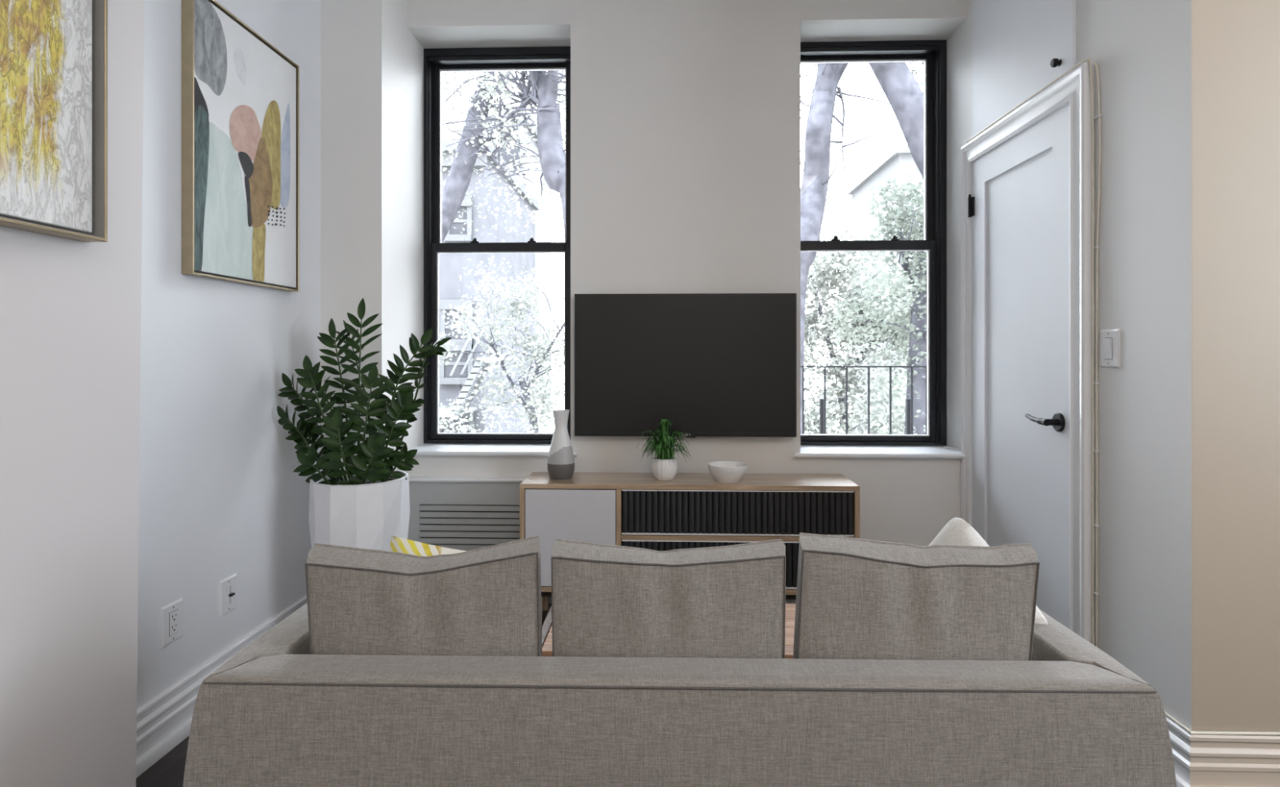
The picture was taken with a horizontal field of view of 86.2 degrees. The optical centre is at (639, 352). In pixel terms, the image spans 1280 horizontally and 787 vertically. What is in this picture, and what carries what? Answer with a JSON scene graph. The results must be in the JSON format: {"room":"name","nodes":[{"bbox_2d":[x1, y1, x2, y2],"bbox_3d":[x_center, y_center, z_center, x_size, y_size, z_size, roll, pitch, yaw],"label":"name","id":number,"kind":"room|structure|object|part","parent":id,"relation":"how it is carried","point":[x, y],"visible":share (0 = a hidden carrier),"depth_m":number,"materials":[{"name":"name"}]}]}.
{"room":"living room","nodes":[
{"label":"living room","id":0,"kind":"room"},
{"bbox_2d":[0,0,144,786],"bbox_3d":[-1.489,-0.346,-0.509,0.500,3.050,4.280,0,0,2],"label":"wall","id":1,"kind":"structure","parent":0,"point":[70,310],"depth_m":1.42,"materials":[{"name":"white paint"}]},
{"bbox_2d":[0,0,107,242],"bbox_3d":[-1.156,-0.693,1.132,0.050,0.920,0.620,0,0,2],"label":"picture","id":2,"kind":"object","parent":1,"relation":"attached to","point":[54,53],"visible":1,"depth_m":1.33,"materials":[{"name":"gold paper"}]},
{"bbox_2d":[137,0,320,709],"bbox_3d":[-1.520,-0.346,2.245,0.205,3.050,1.481,0,0,2],"label":"wall","id":3,"kind":"structure","parent":0,"point":[221,496],"depth_m":2.29,"materials":[{"name":"white paint"}]},
{"bbox_2d":[160,597,182,648],"bbox_3d":[-1.419,0.820,2.078,0.010,0.120,0.090,0,0,2],"label":"power outlet","id":4,"kind":"object","parent":3,"relation":"attached to","point":[171,615],"visible":1,"depth_m":2.07,"materials":[{"name":"white plastic"}]},
{"bbox_2d":[169,609,177,635],"bbox_3d":[-1.416,0.820,2.078,0.003,0.068,0.034,0,0,2],"label":"receptacle","id":5,"kind":"object","parent":4,"relation":"attached to","point":[173,613],"depth_m":2.08,"materials":[{"name":"white plastic"}]},
{"bbox_2d":[136,594,306,777],"bbox_3d":[-1.400,1.096,2.266,0.034,0.166,1.431,0,0,2],"label":"baseboard","id":6,"kind":"structure","parent":3,"relation":"attached to","point":[164,722],"depth_m":2.07,"materials":[{"name":"white wood"}]},
{"bbox_2d":[218,573,236,617],"bbox_3d":[-1.404,0.831,2.344,0.020,0.120,0.090,0,0,2],"label":"wall outlet","id":7,"kind":"object","parent":3,"relation":"attached to","point":[228,586],"visible":1,"depth_m":2.33,"materials":[{"name":"white plastic"}]},
{"bbox_3d":[-1.401,0.830,2.348,0.013,0.008,0.020,0,0,2],"label":"slide lever","id":8,"kind":"part","parent":7,"relation":"part of","materials":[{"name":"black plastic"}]},
{"bbox_2d":[181,0,299,291],"bbox_3d":[-1.392,-0.695,2.429,0.038,0.902,0.618,0,0,2],"label":"picture","id":9,"kind":"object","parent":3,"relation":"attached to","point":[240,94],"visible":1,"depth_m":2.35,"materials":[{"name":"multicoloured paper"}]},
{"bbox_2d":[136,603,551,786],"bbox_3d":[0.815,1.229,0.422,5.100,0.100,6.300,0,0,2],"label":"floor","id":10,"kind":"structure","parent":0,"point":[168,771],"depth_m":1.93,"materials":[{"name":"brown wood"}]},
{"bbox_2d":[276,297,451,551],"bbox_3d":[-1.062,0.483,2.630,0.616,1.391,0.350,0,0,28],"label":"potted plant","id":11,"kind":"object","parent":10,"relation":"on","point":[362,505],"visible":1,"depth_m":2.57,"materials":[{"name":"green plant"}]},
{"bbox_3d":[-1.242,0.381,2.606,0.198,0.265,0.026,0,0,2],"label":"stem","id":12,"kind":"part","parent":11,"relation":"part of","materials":[{"name":"green plant"}]},
{"bbox_3d":[-1.235,0.322,2.631,0.200,0.381,0.011,0,0,-6],"label":"stem","id":13,"kind":"part","parent":11,"relation":"part of","materials":[{"name":"green plant"}]},
{"bbox_3d":[-1.196,0.464,2.578,0.081,0.098,0.019,0,0,-42],"label":"stem","id":14,"kind":"part","parent":11,"relation":"part of","materials":[{"name":"green plant"}]},
{"bbox_3d":[-1.211,0.409,2.621,0.126,0.208,0.015,0,0,-7],"label":"stem","id":15,"kind":"part","parent":11,"relation":"part of","materials":[{"name":"green plant"}]},
{"bbox_3d":[-1.171,0.294,2.588,0.144,0.435,0.034,0,0,2],"label":"stem","id":16,"kind":"part","parent":11,"relation":"part of","materials":[{"name":"green plant"}]},
{"bbox_3d":[-1.147,0.228,2.651,0.074,0.564,0.013,0,0,-6],"label":"stem","id":17,"kind":"part","parent":11,"relation":"part of","materials":[{"name":"green plant"}]},
{"bbox_3d":[-1.097,0.396,2.562,0.014,0.231,0.064,0,0,39],"label":"stem","id":18,"kind":"part","parent":11,"relation":"part of","materials":[{"name":"green plant"}]},
{"bbox_3d":[-1.076,0.193,2.619,0.017,0.634,0.020,0,0,2],"label":"stem","id":19,"kind":"part","parent":11,"relation":"part of","materials":[{"name":"green plant"}]},
{"bbox_3d":[-1.079,0.829,2.639,0.352,0.700,0.357,0,0,2],"label":"planter","id":20,"kind":"part","parent":11,"relation":"part of","materials":[{"name":"white ceramic"}]},
{"bbox_3d":[-1.099,0.223,2.697,0.130,0.573,0.013,0,0,28],"label":"stem","id":21,"kind":"part","parent":11,"relation":"part of","materials":[{"name":"green plant"}]},
{"bbox_3d":[-1.036,0.312,2.568,0.077,0.398,0.019,0,0,31],"label":"stem","id":22,"kind":"part","parent":11,"relation":"part of","materials":[{"name":"green plant"}]},
{"bbox_3d":[-1.016,0.436,2.550,0.084,0.152,0.024,0,0,33],"label":"stem","id":23,"kind":"part","parent":11,"relation":"part of","materials":[{"name":"green plant"}]},
{"bbox_3d":[-0.955,0.356,2.593,0.137,0.313,0.034,0,0,2],"label":"stem","id":24,"kind":"part","parent":11,"relation":"part of","materials":[{"name":"green plant"}]},
{"bbox_3d":[-0.948,0.458,2.627,0.099,0.110,0.011,0,0,11],"label":"stem","id":25,"kind":"part","parent":11,"relation":"part of","materials":[{"name":"green plant"}]},
{"bbox_3d":[-0.932,0.239,2.621,0.193,0.544,0.019,0,0,2],"label":"stem","id":26,"kind":"part","parent":11,"relation":"part of","materials":[{"name":"green plant"}]},
{"bbox_3d":[-0.895,0.244,2.640,0.229,0.536,0.021,0,0,2],"label":"stem","id":27,"kind":"part","parent":11,"relation":"part of","materials":[{"name":"green plant"}]},
{"bbox_2d":[542,603,795,658],"bbox_3d":[0.165,1.014,2.131,0.938,0.331,0.400,0,0,2],"label":"coffee table","id":28,"kind":"object","parent":10,"relation":"on","point":[790,608],"visible":0.12,"depth_m":2.07,"materials":[{"name":"brown wood"}]},
{"bbox_3d":[-0.290,0.864,2.146,0.026,0.031,0.400,0,0,2],"label":"rail","id":29,"kind":"part","parent":28,"relation":"part of","materials":[{"name":"wood"}]},
{"bbox_2d":[182,532,1177,786],"bbox_3d":[0.060,0.754,1.423,1.626,0.849,0.692,0,0,1],"label":"sofa","id":30,"kind":"object","parent":10,"relation":"on","point":[911,665],"visible":1,"depth_m":1.11,"materials":[{"name":"fabric"}]},
{"bbox_3d":[-0.687,0.803,1.424,0.132,0.552,0.658,0,0,1],"label":"arm","id":31,"kind":"part","parent":30,"relation":"part of","materials":[{"name":"fabric"}]},
{"bbox_2d":[306,537,542,656],"bbox_3d":[-0.389,0.579,1.268,0.431,0.477,0.138,0,0,1],"label":"cushion","id":32,"kind":"object","parent":30,"relation":"on","point":[486,601],"depth_m":1.21,"materials":[{"name":"fabric"}]},
{"bbox_2d":[390,535,465,556],"bbox_3d":[-0.421,0.599,1.536,0.360,0.393,0.121,0,0,-5],"label":"throw pillow","id":33,"kind":"object","parent":30,"relation":"on","point":[398,544],"visible":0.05,"depth_m":1.50,"materials":[{"name":"yellow fabric"}]},
{"bbox_2d":[551,540,785,658],"bbox_3d":[0.051,0.580,1.260,0.422,0.474,0.138,0,0,1],"label":"cushion","id":34,"kind":"object","parent":30,"relation":"on","point":[609,602],"depth_m":1.20,"materials":[{"name":"fabric"}]},
{"bbox_3d":[0.054,0.803,1.133,1.612,0.552,0.112,0,0,1],"label":"backrest","id":35,"kind":"part","parent":30,"relation":"part of","materials":[{"name":"fabric"}]},
{"bbox_2d":[792,534,1038,660],"bbox_3d":[0.487,0.575,1.251,0.445,0.485,0.138,0,0,1],"label":"cushion","id":36,"kind":"object","parent":30,"relation":"on","point":[857,599],"depth_m":1.19,"materials":[{"name":"fabric"}]},
{"bbox_2d":[928,517,1047,624],"bbox_3d":[0.713,0.554,1.496,0.133,0.385,0.381,0,0,-16],"label":"throw pillow","id":37,"kind":"object","parent":30,"relation":"on","point":[957,531],"visible":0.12,"depth_m":1.48,"materials":[{"name":"fabric"}]},
{"bbox_3d":[0.806,0.803,1.395,0.132,0.552,0.658,0,0,1],"label":"arm","id":38,"kind":"part","parent":30,"relation":"part of","materials":[{"name":"fabric"}]},
{"bbox_2d":[520,471,859,620],"bbox_3d":[0.208,0.868,3.027,1.430,0.622,0.292,0,0,2],"label":"media console","id":39,"kind":"object","parent":10,"relation":"on","point":[690,510],"visible":0.6,"depth_m":2.89,"materials":[{"name":"oak"},{"name":"white painted wood"},{"name":"black wood"}]},
{"bbox_3d":[-0.496,0.795,3.051,0.020,0.437,0.292,0,0,2],"label":"panel","id":40,"kind":"part","parent":39,"relation":"part of","materials":[{"name":"brown wood"}]},
{"bbox_3d":[-0.439,1.112,2.963,0.038,0.134,0.038,0,0,2],"label":"leg","id":41,"kind":"part","parent":39,"relation":"part of","materials":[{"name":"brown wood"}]},
{"bbox_3d":[-0.433,1.112,3.145,0.038,0.134,0.038,0,0,2],"label":"leg","id":42,"kind":"part","parent":39,"relation":"part of","materials":[{"name":"brown wood"}]},
{"bbox_2d":[546,409,574,479],"bbox_3d":[-0.351,0.407,3.044,0.120,0.302,0.120,0,0,2],"label":"vase","id":43,"kind":"object","parent":39,"relation":"on","point":[561,462],"visible":1,"depth_m":3.01,"materials":[{"name":"white ceramic"}]},
{"bbox_3d":[-0.295,0.786,2.908,0.385,0.410,0.018,0,0,2],"label":"door","id":44,"kind":"part","parent":39,"relation":"part of","materials":[{"name":"white wood"}]},
{"bbox_3d":[0.213,0.785,3.167,1.390,0.417,0.006,0,0,2],"label":"panel","id":45,"kind":"part","parent":39,"relation":"part of","materials":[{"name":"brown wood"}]},
{"bbox_2d":[637,417,693,480],"bbox_3d":[0.108,0.420,3.006,0.258,0.273,0.207,0,0,2],"label":"potted plant","id":46,"kind":"object","parent":39,"relation":"on","point":[664,466],"visible":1,"depth_m":2.97,"materials":[{"name":"green plant"}]},
{"bbox_3d":[0.108,0.510,3.008,0.113,0.094,0.111,0,0,2],"label":"pot","id":47,"kind":"part","parent":46,"relation":"part of","materials":[{"name":"white ceramic"}]},
{"bbox_3d":[0.209,1.029,3.032,1.370,0.030,0.242,0,0,2],"label":"plinth rail","id":48,"kind":"part","parent":39,"relation":"part of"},
{"bbox_3d":[0.208,1.004,3.027,1.390,0.020,0.292,0,0,2],"label":"panel","id":49,"kind":"part","parent":39,"relation":"part of","materials":[{"name":"brown wood"}]},
{"bbox_3d":[0.208,0.567,3.027,1.430,0.020,0.292,0,0,2],"label":"panel","id":50,"kind":"part","parent":39,"relation":"part of","materials":[{"name":"brown wood"}]},
{"bbox_3d":[0.409,0.891,2.888,0.973,0.187,0.020,0,0,2],"label":"drawer","id":51,"kind":"part","parent":39,"relation":"part of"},
{"bbox_2d":[707,461,747,483],"bbox_3d":[0.381,0.520,2.974,0.174,0.073,0.174,0,0,2],"label":"bowl","id":52,"kind":"object","parent":39,"relation":"on","point":[726,472],"visible":1,"depth_m":2.92,"materials":[{"name":"white ceramic"}]},
{"bbox_3d":[0.409,0.673,2.888,0.973,0.178,0.020,0,0,2],"label":"drawer","id":53,"kind":"part","parent":39,"relation":"part of","materials":[{"name":"black wood"}]},
{"bbox_2d":[621,533,854,541],"bbox_3d":[0.414,0.781,3.016,0.979,0.018,0.280,0,0,2],"label":"shelf","id":54,"kind":"object","parent":39,"relation":"attached to","point":[624,536],"depth_m":2.88,"materials":[{"name":"brown wood"}]},
{"bbox_3d":[0.913,0.795,3.002,0.020,0.437,0.292,0,0,2],"label":"panel","id":55,"kind":"part","parent":39,"relation":"part of","materials":[{"name":"brown wood"}]},
{"bbox_2d":[320,0,967,546],"bbox_3d":[0.064,-0.346,3.265,3.300,3.050,0.669,0,0,2],"label":"wall","id":56,"kind":"structure","parent":0,"point":[686,114],"depth_m":3.21,"materials":[{"name":"paint"}]},
{"bbox_2d":[407,476,551,603],"bbox_3d":[-0.722,0.885,3.229,0.778,0.588,0.039,0,0,2],"label":"radiator cover","id":57,"kind":"object","parent":56,"relation":"attached to","point":[466,513],"visible":0.37,"depth_m":3.23,"materials":[{"name":"white metal"}]},
{"bbox_2d":[419,505,519,550],"bbox_3d":[-0.738,0.876,3.235,0.611,0.306,0.012,0,0,2],"label":"grille","id":58,"kind":"object","parent":57,"relation":"attached to","point":[460,527],"depth_m":3.23,"materials":[{"name":"white metal"}]},
{"bbox_2d":[407,46,577,456],"bbox_3d":[-0.703,-0.530,3.410,0.829,2.037,0.393,0,0,2],"label":"window","id":59,"kind":"structure","parent":56,"relation":"in","point":[436,61],"depth_m":3.50,"materials":[{"name":"black metal"}]},
{"bbox_3d":[-0.699,0.476,3.358,0.816,0.024,0.290,0,0,2],"label":"sill","id":60,"kind":"part","parent":59,"relation":"part of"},
{"bbox_3d":[-0.714,-0.059,3.521,0.736,1.011,0.030,0,0,2],"label":"sash","id":61,"kind":"part","parent":59,"relation":"part of","materials":[{"name":"black metal"}]},
{"bbox_3d":[-0.713,-1.010,3.561,0.736,0.974,0.030,0,0,2],"label":"sash","id":62,"kind":"part","parent":59,"relation":"part of","materials":[{"name":"clear glass"}]},
{"bbox_2d":[574,293,796,437],"bbox_3d":[0.208,0.060,3.187,1.024,0.666,0.057,0,0,2],"label":"television","id":63,"kind":"object","parent":56,"relation":"attached to","point":[708,364],"visible":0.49,"depth_m":3.16,"materials":[{"name":"black plastic"}]},
{"bbox_2d":[785,599,795,603],"bbox_3d":[0.594,1.096,3.186,1.845,0.166,0.034,0,0,2],"label":"baseboard","id":64,"kind":"structure","parent":56,"relation":"attached to","point":[787,601],"depth_m":3.17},
{"bbox_2d":[793,40,965,458],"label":"window","id":65,"kind":"structure","parent":56,"relation":"in","point":[932,53],"depth_m":3.43,"materials":[{"name":"black metal"}]},
{"bbox_3d":[1.179,0.679,4.427,0.032,0.759,0.030,0,0,2],"label":"post","id":66,"kind":"part","parent":65,"relation":"part of","materials":[{"name":"metal"}]},
{"bbox_3d":[1.399,0.596,4.009,1.272,1.026,0.910,0,0,2],"label":"balcony railing","id":67,"kind":"part","parent":65,"relation":"part of","materials":[{"name":"black metal"}]},
{"bbox_3d":[1.409,0.087,4.304,1.072,0.010,0.024,0,0,2],"label":"rail","id":68,"kind":"part","parent":65,"relation":"part of","materials":[{"name":"metal"}]},
{"bbox_3d":[1.125,-1.018,3.497,0.734,0.991,0.030,0,0,2],"label":"sash","id":69,"kind":"part","parent":65,"relation":"part of","materials":[{"name":"clear glass"}]},
{"bbox_3d":[1.124,-0.059,3.457,0.734,1.011,0.030,0,0,2],"label":"sash","id":70,"kind":"part","parent":65,"relation":"part of","materials":[{"name":"black metal"}]},
{"bbox_3d":[1.120,0.476,3.295,0.801,0.024,0.290,0,0,2],"label":"sill","id":71,"kind":"part","parent":65,"relation":"part of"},
{"bbox_3d":[1.732,0.679,4.407,0.032,0.760,0.030,0,0,2],"label":"post","id":72,"kind":"part","parent":65,"relation":"part of","materials":[{"name":"metal"}]},
{"bbox_2d":[946,0,1191,730],"bbox_3d":[1.597,-0.346,2.683,0.195,3.050,1.726,0,0,2],"label":"wall","id":73,"kind":"structure","parent":0,"point":[1141,50],"depth_m":2.01,"materials":[{"name":"white paint"}]},
{"bbox_2d":[942,445,960,518],"bbox_3d":[1.497,0.716,3.232,0.033,0.526,0.215,0,0,-1],"label":"cord","id":74,"kind":"object","parent":73,"relation":"attached to","point":[954,448],"visible":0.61,"depth_m":3.17,"materials":[{"name":"white plastic"}]},
{"bbox_2d":[973,0,1076,138],"bbox_3d":[1.479,-1.379,2.706,0.040,0.844,0.756,0,0,2],"label":"upper cabinet","id":75,"kind":"object","parent":73,"relation":"attached to","point":[1020,46],"visible":0.91,"depth_m":2.71,"materials":[{"name":"white paint"}]},
{"bbox_3d":[1.463,-1.019,2.406,0.028,0.030,0.030,0,0,2],"label":"knob","id":76,"kind":"part","parent":75,"relation":"part of","materials":[{"name":"black metal"}]},
{"bbox_2d":[960,60,1094,643],"bbox_3d":[1.460,0.113,2.703,0.080,2.132,0.936,0,0,2],"label":"door","id":77,"kind":"structure","parent":73,"relation":"in","point":[1026,180],"depth_m":2.58,"materials":[{"name":"white wood"}]},
{"bbox_3d":[1.444,0.244,2.452,0.064,0.066,0.164,0,0,2],"label":"handle","id":78,"kind":"part","parent":77,"relation":"part of","materials":[{"name":"metal"}]},
{"bbox_2d":[1093,62,1102,647],"bbox_3d":[1.476,0.016,2.206,0.012,1.916,0.030,0,0,2],"label":"cord","id":79,"kind":"object","parent":73,"relation":"attached to","point":[1096,383],"visible":0.98,"depth_m":2.21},
{"bbox_2d":[1100,328,1119,368],"bbox_3d":[1.475,-0.013,2.153,0.012,0.120,0.090,0,0,2],"label":"light switch","id":80,"kind":"object","parent":73,"relation":"attached to","point":[1109,339],"visible":1,"depth_m":2.14,"materials":[{"name":"white plastic"}]},
{"bbox_2d":[966,57,1279,735],"bbox_3d":[2.322,0.025,2.432,1.727,1.977,1.298,0,0,2],"label":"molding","id":81,"kind":"structure","parent":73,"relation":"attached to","point":[1191,732],"depth_m":2.22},
{"bbox_2d":[1165,715,1191,786],"bbox_3d":[1.459,1.096,2.010,0.034,0.166,0.441,0,0,2],"label":"baseboard","id":82,"kind":"structure","parent":73,"relation":"attached to","point":[1180,738],"depth_m":1.84,"materials":[{"name":"white wood"}]},
{"bbox_2d":[1191,0,1279,731],"bbox_3d":[2.419,-0.346,1.850,1.894,3.050,0.120,0,0,2],"label":"wall","id":83,"kind":"structure","parent":0,"point":[1236,43],"depth_m":1.82,"materials":[{"name":"beige paint"}]},
{"label":"outside","id":84,"kind":"structure","parent":0,"visible":0},
{"bbox_2d":[551,425,851,434],"bbox_3d":[0.846,4.879,24.285,60.000,0.200,41.400,0,0,2],"label":"ground","id":85,"kind":"structure","parent":84,"point":[552,426],"depth_m":42.86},
{"bbox_2d":[439,138,538,433],"bbox_3d":[-5.776,0.067,17.337,6.448,9.423,7.750,0,0,2],"label":"apartment building","id":86,"kind":"structure","parent":85,"relation":"on","point":[455,381],"depth_m":15.16,"materials":[{"name":"stone"}]},
{"bbox_3d":[-4.077,1.637,15.136,0.601,0.418,0.029,0,0,2],"label":"pane","id":87,"kind":"part","parent":86,"relation":"part of","materials":[{"name":"glass"}]},
{"bbox_3d":[-4.059,0.238,15.135,0.530,0.630,0.029,0,0,2],"label":"pane","id":88,"kind":"part","parent":86,"relation":"part of","materials":[{"name":"grey glass"}]},
{"bbox_3d":[-4.051,-0.567,15.135,0.512,0.770,0.029,0,0,2],"label":"pane","id":89,"kind":"part","parent":86,"relation":"part of","materials":[{"name":"white glass"}]},
{"bbox_3d":[-4.006,-2.911,15.133,0.389,0.632,0.029,0,0,2],"label":"pane","id":90,"kind":"part","parent":86,"relation":"part of","materials":[{"name":"grey glass"}]},
{"bbox_3d":[-6.098,-4.369,18.073,5.754,0.550,6.300,0,0,2],"label":"cornice","id":91,"kind":"part","parent":86,"relation":"part of","materials":[{"name":"stone"}]},
{"bbox_2d":[439,255,564,433],"bbox_3d":[-1.812,1.452,11.511,3.443,6.654,4.403,0,0,2],"label":"tree","id":92,"kind":"object","parent":85,"relation":"on","point":[527,392],"visible":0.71,"depth_m":10.83,"materials":[{"name":"green plant"}]},
{"bbox_2d":[441,70,565,242],"bbox_3d":[-2.436,-0.447,10.126,3.390,10.454,3.852,0,0,2],"label":"tree","id":93,"kind":"object","parent":85,"relation":"on","point":[456,184],"visible":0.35,"depth_m":9.59,"materials":[{"name":"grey plant"}]},
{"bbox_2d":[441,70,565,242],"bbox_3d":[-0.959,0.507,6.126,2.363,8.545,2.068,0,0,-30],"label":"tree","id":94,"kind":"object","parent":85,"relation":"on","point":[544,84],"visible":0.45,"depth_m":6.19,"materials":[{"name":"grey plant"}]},
{"bbox_2d":[484,114,551,433],"bbox_3d":[-4.409,-1.411,24.618,1.974,12.380,5.500,0,0,2],"label":"tree","id":95,"kind":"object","parent":85,"relation":"on","point":[543,260],"visible":0.04,"depth_m":24.75,"materials":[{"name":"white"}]},
{"bbox_2d":[800,62,898,434],"bbox_3d":[1.876,0.223,7.028,1.600,9.113,1.720,0,0,40],"label":"tree","id":96,"kind":"object","parent":85,"relation":"on","point":[815,178],"visible":0.37,"depth_m":6.85,"materials":[{"name":"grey plant"}]},
{"bbox_2d":[800,186,916,435],"bbox_3d":[3.221,1.114,10.393,3.513,7.330,2.799,0,0,-25],"label":"tree","id":97,"kind":"object","parent":85,"relation":"on","point":[828,269],"visible":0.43,"depth_m":9.89,"materials":[{"name":"green plant"}]},
{"bbox_2d":[828,161,927,435],"bbox_3d":[3.220,1.335,7.693,2.647,6.889,1.503,0,0,-39],"label":"tree","id":98,"kind":"object","parent":85,"relation":"on","point":[917,282],"visible":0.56,"depth_m":7.43,"materials":[{"name":"green plant"}]},
{"bbox_2d":[846,144,924,434],"bbox_3d":[11.122,-1.799,26.629,4.484,13.156,6.400,0,0,2],"label":"house","id":99,"kind":"structure","parent":85,"relation":"on","point":[893,167],"depth_m":25.66,"materials":[{"name":"white"}]},
{"bbox_2d":[868,62,924,178],"bbox_3d":[2.805,0.747,6.826,1.699,8.066,1.518,0,0,2],"label":"tree","id":100,"kind":"object","parent":85,"relation":"on","point":[904,94],"visible":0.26,"depth_m":6.38,"materials":[{"name":"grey plant"}]},
{"bbox_3d":[3.236,-0.346,-0.466,0.100,3.050,4.693,0,0,2],"label":"wall","id":101,"kind":"structure","parent":0,"visible":0},
{"bbox_2d":[1189,734,1279,786],"bbox_3d":[2.349,1.096,1.775,1.829,0.166,0.034,0,0,2],"label":"baseboard","id":102,"kind":"structure","parent":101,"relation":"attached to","point":[1215,760],"depth_m":1.81,"materials":[{"name":"white wood"}]}
]}

